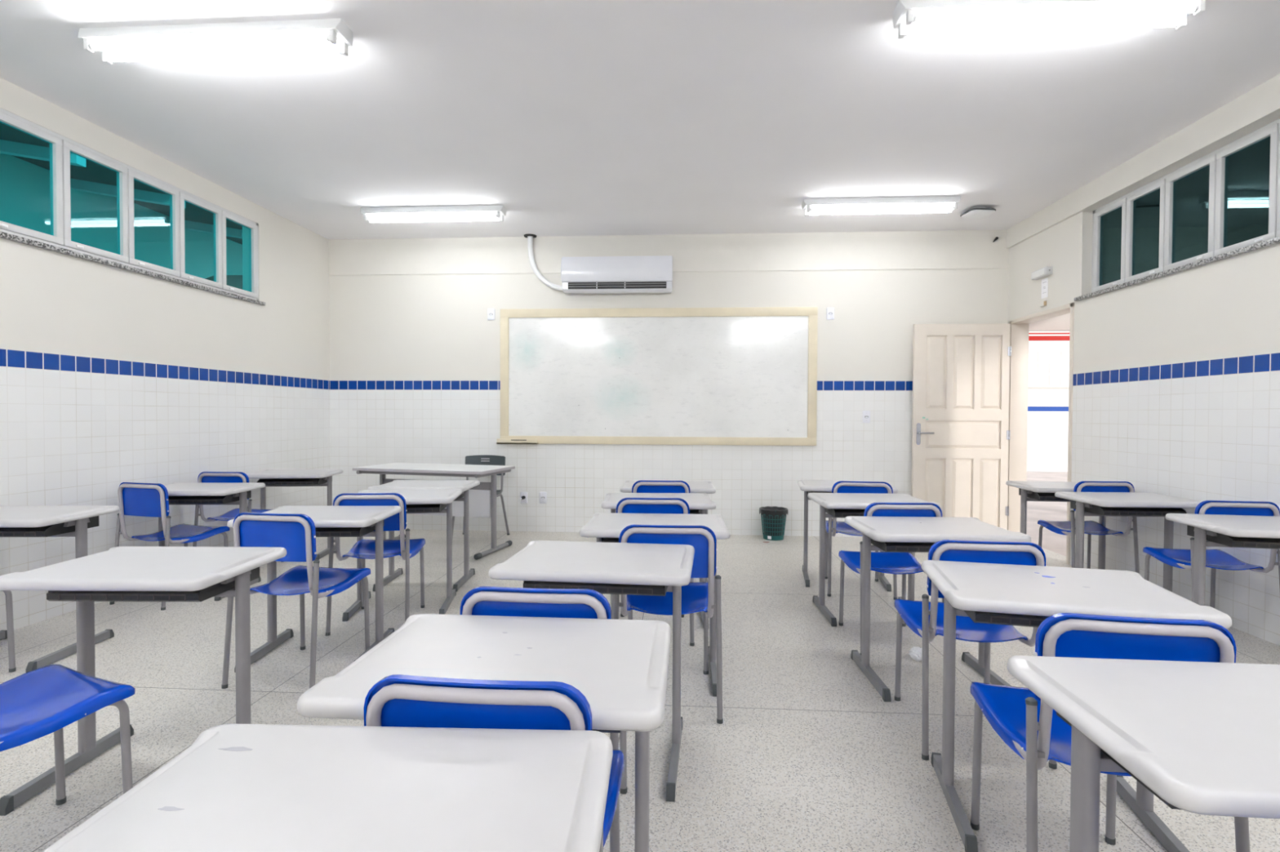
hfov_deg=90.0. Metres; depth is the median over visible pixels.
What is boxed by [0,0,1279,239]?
ceiling
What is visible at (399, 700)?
chair
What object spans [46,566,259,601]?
tray
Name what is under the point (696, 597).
chair
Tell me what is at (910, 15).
socket
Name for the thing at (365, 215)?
socket
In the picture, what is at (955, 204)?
socket
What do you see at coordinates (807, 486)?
student desk
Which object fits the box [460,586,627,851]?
chair
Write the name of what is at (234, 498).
tray
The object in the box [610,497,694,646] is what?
chair
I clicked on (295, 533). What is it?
chair
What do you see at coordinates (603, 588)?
tray
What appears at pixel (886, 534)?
student desk
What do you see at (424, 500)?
student desk
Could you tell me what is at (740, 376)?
whiteboard
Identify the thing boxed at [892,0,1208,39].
ceiling lamp
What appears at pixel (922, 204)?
ceiling lamp
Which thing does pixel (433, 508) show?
tray
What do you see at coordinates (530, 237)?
drain pipe
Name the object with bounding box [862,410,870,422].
wall outlet
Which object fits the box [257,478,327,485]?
tray
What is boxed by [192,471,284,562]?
chair
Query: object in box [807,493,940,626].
student desk
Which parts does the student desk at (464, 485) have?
leg, leg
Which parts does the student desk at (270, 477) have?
leg, leg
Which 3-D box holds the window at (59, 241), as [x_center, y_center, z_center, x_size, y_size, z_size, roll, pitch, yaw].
[-3.516,-1.377,3.612,0.170,0.705,4.070,0,1,4]
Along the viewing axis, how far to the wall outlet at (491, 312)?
6.59 m
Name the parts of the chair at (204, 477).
leg, frame, backrest, seat, leg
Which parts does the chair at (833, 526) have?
leg, leg, seat, frame, backrest, leg, leg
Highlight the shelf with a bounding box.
[496,439,538,444]
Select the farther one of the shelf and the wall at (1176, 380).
the shelf
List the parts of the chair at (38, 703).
leg, seat, leg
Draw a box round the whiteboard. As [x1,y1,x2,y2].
[496,306,817,445]
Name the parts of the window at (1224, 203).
sash, pane, sash, pane, sill, sash, pane, sash, pane, sash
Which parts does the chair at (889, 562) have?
leg, leg, seat, frame, backrest, leg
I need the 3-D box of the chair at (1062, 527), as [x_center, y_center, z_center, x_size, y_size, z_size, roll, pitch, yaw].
[3.167,0.758,4.561,0.445,0.773,0.501,0,1,3]
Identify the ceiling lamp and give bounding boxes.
[78,18,352,64]
[360,205,506,223]
[801,196,960,216]
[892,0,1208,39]
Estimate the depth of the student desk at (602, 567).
2.17 m
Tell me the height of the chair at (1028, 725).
0.773 m
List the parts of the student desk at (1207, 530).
leg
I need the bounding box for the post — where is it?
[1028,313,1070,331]
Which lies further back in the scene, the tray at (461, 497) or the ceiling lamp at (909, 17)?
the tray at (461, 497)
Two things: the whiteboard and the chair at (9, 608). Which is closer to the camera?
the chair at (9, 608)
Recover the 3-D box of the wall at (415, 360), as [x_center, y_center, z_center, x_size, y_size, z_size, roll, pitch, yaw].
[0.170,-0.418,6.572,7.165,3.025,0.150,0,1,4]
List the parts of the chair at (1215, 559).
leg, leg, seat, leg, frame, backrest, leg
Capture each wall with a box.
[0,77,329,631]
[328,268,1008,537]
[1007,111,1279,645]
[1026,331,1070,471]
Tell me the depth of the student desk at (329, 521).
3.27 m
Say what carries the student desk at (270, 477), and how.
on the floor
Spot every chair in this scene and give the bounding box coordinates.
[0,590,16,672]
[0,664,134,805]
[109,482,230,610]
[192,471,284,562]
[221,512,370,688]
[325,493,425,635]
[363,674,624,851]
[452,455,509,536]
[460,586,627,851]
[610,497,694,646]
[613,524,723,724]
[631,480,693,580]
[825,480,897,599]
[838,502,943,654]
[893,539,1057,768]
[969,613,1249,851]
[1037,480,1139,573]
[1142,500,1279,608]
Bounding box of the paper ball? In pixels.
[908,646,922,661]
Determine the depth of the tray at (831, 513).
3.80 m
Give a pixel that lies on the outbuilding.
(234, 281)
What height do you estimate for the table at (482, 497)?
0.738 m
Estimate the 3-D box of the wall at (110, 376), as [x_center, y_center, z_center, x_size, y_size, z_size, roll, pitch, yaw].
[-3.656,-0.350,1.891,0.150,3.025,9.700,0,1,4]
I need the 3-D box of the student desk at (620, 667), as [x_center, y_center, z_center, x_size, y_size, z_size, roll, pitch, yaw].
[-0.271,0.832,1.352,0.656,0.710,0.504,0,1,4]
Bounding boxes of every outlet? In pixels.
[487,308,494,320]
[520,492,527,503]
[539,492,546,503]
[568,281,666,288]
[826,307,834,319]
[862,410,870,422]
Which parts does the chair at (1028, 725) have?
leg, leg, seat, leg, frame, backrest, leg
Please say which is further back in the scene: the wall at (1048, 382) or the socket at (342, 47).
the wall at (1048, 382)
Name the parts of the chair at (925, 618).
leg, leg, seat, frame, backrest, leg, leg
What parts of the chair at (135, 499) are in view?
leg, backrest, frame, leg, seat, leg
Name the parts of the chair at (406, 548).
leg, leg, backrest, frame, seat, leg, leg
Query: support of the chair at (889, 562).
on the floor
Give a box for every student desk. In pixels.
[0,505,119,672]
[0,546,286,815]
[42,724,613,851]
[158,483,265,600]
[227,506,401,672]
[245,469,342,559]
[297,613,671,851]
[342,488,462,621]
[368,480,479,591]
[488,540,694,802]
[579,512,729,696]
[600,493,715,625]
[620,480,715,582]
[797,480,897,591]
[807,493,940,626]
[844,515,1031,702]
[921,560,1231,851]
[1005,480,1135,569]
[1007,655,1279,851]
[1054,491,1204,591]
[1164,513,1279,605]
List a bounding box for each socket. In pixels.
[83,38,93,53]
[102,50,112,64]
[325,29,337,44]
[337,42,347,56]
[363,213,368,220]
[495,211,500,217]
[498,214,503,222]
[804,208,809,216]
[806,205,812,212]
[897,23,908,39]
[905,9,916,25]
[946,208,952,213]
[952,202,957,209]
[1174,13,1186,29]
[1191,0,1205,15]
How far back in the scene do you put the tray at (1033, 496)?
4.68 m
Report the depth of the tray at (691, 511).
3.78 m
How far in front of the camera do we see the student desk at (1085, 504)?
4.02 m
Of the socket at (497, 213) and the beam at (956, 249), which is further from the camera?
the beam at (956, 249)
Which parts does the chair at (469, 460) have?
leg, backrest, seat, leg, leg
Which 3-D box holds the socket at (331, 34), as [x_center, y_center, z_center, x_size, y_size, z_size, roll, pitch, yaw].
[-1.422,-1.793,2.950,0.038,0.054,0.034,0,1,4]
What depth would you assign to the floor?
2.58 m
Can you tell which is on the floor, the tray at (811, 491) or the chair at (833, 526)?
the chair at (833, 526)
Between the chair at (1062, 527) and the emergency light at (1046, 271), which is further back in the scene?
the emergency light at (1046, 271)
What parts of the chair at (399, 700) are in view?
frame, backrest, leg, seat, leg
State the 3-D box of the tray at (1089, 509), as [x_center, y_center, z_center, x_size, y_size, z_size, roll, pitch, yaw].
[3.071,0.511,4.045,0.490,0.070,0.336,0,1,4]
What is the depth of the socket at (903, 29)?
2.87 m
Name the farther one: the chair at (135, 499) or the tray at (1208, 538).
the chair at (135, 499)
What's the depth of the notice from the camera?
5.61 m
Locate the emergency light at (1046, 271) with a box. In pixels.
[1031,266,1052,279]
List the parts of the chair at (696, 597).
leg, leg, seat, backrest, frame, leg, leg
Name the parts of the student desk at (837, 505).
leg, leg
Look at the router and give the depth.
5.56 m
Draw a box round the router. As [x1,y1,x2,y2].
[960,207,995,218]
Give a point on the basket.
(773, 518)
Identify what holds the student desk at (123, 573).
on the floor
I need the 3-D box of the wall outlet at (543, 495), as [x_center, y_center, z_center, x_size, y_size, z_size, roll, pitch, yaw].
[-0.997,0.737,6.588,0.074,0.120,0.012,0,1,4]
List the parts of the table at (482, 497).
leg, frame, panel, leg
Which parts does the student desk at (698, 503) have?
leg, leg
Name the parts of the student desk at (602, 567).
leg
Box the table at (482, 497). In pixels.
[352,462,515,559]
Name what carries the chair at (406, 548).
on the floor
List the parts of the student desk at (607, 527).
leg, leg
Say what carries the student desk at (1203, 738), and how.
on the floor
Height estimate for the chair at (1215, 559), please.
0.773 m
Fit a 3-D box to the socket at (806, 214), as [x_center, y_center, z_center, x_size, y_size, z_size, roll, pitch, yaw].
[1.429,-1.827,5.476,0.038,0.054,0.034,0,1,4]
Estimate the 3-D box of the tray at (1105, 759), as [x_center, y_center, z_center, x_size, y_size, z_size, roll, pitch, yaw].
[1.073,0.555,1.117,0.490,0.070,0.336,0,1,4]
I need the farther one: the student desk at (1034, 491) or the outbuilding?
the outbuilding
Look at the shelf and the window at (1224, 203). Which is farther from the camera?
the shelf
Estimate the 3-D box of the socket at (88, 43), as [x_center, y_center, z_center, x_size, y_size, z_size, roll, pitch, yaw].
[-2.602,-1.800,3.028,0.038,0.054,0.034,0,1,4]
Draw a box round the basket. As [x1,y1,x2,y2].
[759,506,788,540]
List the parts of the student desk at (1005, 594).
leg, leg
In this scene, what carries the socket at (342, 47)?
attached to the ceiling lamp at (323, 36)
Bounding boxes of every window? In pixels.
[0,107,265,306]
[1074,118,1279,301]
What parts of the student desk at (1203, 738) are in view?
leg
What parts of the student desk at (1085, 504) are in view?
leg, leg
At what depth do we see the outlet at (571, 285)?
6.34 m
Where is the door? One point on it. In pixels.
(970, 424)
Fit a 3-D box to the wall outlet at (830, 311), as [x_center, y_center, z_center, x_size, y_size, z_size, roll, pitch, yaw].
[1.893,-1.118,6.364,0.074,0.120,0.012,0,1,4]
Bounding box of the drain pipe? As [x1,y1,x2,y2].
[524,234,562,290]
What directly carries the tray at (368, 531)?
on the student desk at (329, 521)
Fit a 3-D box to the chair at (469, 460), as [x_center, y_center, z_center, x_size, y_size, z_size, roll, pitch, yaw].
[-1.553,0.694,6.187,0.478,0.800,0.492,0,1,3]
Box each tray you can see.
[0,515,98,537]
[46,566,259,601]
[168,490,251,503]
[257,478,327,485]
[315,520,383,537]
[406,503,446,512]
[454,493,463,500]
[523,580,667,595]
[592,729,621,733]
[601,537,618,542]
[689,509,699,514]
[810,491,831,493]
[826,508,865,517]
[871,538,934,552]
[964,610,1049,627]
[1018,488,1070,501]
[1056,711,1181,809]
[1070,500,1186,515]
[1186,524,1279,549]
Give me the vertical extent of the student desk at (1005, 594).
0.710 m
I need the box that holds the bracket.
[1040,300,1046,306]
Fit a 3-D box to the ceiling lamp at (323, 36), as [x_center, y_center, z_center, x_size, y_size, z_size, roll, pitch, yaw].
[-2.009,-1.823,3.038,1.280,0.106,0.152,0,1,4]
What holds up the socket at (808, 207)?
attached to the ceiling lamp at (922, 204)
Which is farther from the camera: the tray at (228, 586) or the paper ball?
the paper ball
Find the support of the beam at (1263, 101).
attached to the wall at (1176, 380)
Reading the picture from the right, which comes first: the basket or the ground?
the ground
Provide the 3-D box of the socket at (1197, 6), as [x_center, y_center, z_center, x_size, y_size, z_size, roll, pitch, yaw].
[2.360,-1.773,2.709,0.038,0.054,0.034,0,1,4]
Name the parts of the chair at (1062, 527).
leg, leg, seat, leg, frame, backrest, leg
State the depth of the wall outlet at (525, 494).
6.60 m
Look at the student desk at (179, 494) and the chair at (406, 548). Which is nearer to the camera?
the chair at (406, 548)
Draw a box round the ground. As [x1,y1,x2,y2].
[1026,471,1067,556]
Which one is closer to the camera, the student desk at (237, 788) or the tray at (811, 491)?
the student desk at (237, 788)
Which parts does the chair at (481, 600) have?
frame, backrest, leg, leg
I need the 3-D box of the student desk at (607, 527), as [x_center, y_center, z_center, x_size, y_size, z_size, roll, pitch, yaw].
[0.073,0.803,3.014,0.656,0.710,0.504,0,1,4]
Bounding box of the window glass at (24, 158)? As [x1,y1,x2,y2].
[0,122,242,279]
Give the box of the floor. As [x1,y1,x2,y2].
[0,529,1279,851]
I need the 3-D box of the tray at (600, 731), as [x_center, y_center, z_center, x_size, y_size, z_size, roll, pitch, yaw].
[-0.267,0.545,1.383,0.487,0.070,0.332,0,1,4]
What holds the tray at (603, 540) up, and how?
on the student desk at (607, 527)
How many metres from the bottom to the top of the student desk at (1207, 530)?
0.710 m
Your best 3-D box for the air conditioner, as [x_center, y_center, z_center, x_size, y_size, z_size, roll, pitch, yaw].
[-0.226,-1.512,6.394,1.104,0.356,0.194,0,1,4]
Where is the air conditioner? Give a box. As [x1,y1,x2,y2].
[560,255,672,293]
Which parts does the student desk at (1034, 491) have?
leg, leg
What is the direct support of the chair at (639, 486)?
on the floor
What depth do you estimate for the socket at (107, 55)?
3.11 m
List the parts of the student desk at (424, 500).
leg, leg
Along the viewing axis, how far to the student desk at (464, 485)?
4.62 m
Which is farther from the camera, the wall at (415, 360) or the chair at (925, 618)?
the wall at (415, 360)
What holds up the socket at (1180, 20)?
attached to the ceiling lamp at (909, 17)
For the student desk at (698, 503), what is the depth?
3.87 m
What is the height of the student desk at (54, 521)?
0.710 m
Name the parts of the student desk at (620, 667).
leg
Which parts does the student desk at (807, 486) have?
leg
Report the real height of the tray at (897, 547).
0.070 m
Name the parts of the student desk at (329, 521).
leg, leg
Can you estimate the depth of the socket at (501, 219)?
5.66 m
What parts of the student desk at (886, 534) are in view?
leg, leg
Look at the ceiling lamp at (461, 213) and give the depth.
5.61 m
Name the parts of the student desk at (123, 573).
leg, leg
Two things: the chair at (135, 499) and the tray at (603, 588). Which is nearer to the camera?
the tray at (603, 588)
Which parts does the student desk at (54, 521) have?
leg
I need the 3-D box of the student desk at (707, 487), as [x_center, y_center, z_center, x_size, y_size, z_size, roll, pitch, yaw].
[0.202,0.775,4.614,0.656,0.710,0.504,0,1,3]
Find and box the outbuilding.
[204,275,242,289]
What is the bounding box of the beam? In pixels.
[1028,333,1070,341]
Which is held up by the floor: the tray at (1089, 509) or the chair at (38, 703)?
the chair at (38, 703)
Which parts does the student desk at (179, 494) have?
leg, leg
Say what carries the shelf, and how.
attached to the whiteboard
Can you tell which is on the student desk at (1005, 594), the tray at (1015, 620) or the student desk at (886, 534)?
the tray at (1015, 620)
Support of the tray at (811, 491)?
on the student desk at (807, 486)
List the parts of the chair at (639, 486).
backrest, frame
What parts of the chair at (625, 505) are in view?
leg, backrest, frame, leg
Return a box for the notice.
[1040,277,1048,298]
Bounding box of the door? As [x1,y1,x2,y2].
[911,302,1074,564]
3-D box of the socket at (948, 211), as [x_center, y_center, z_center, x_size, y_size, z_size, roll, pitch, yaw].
[2.609,-1.821,5.398,0.038,0.054,0.034,0,1,4]
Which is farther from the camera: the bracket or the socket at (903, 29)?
the bracket
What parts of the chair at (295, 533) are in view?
leg, backrest, frame, leg, seat, leg, leg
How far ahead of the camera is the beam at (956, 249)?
6.43 m

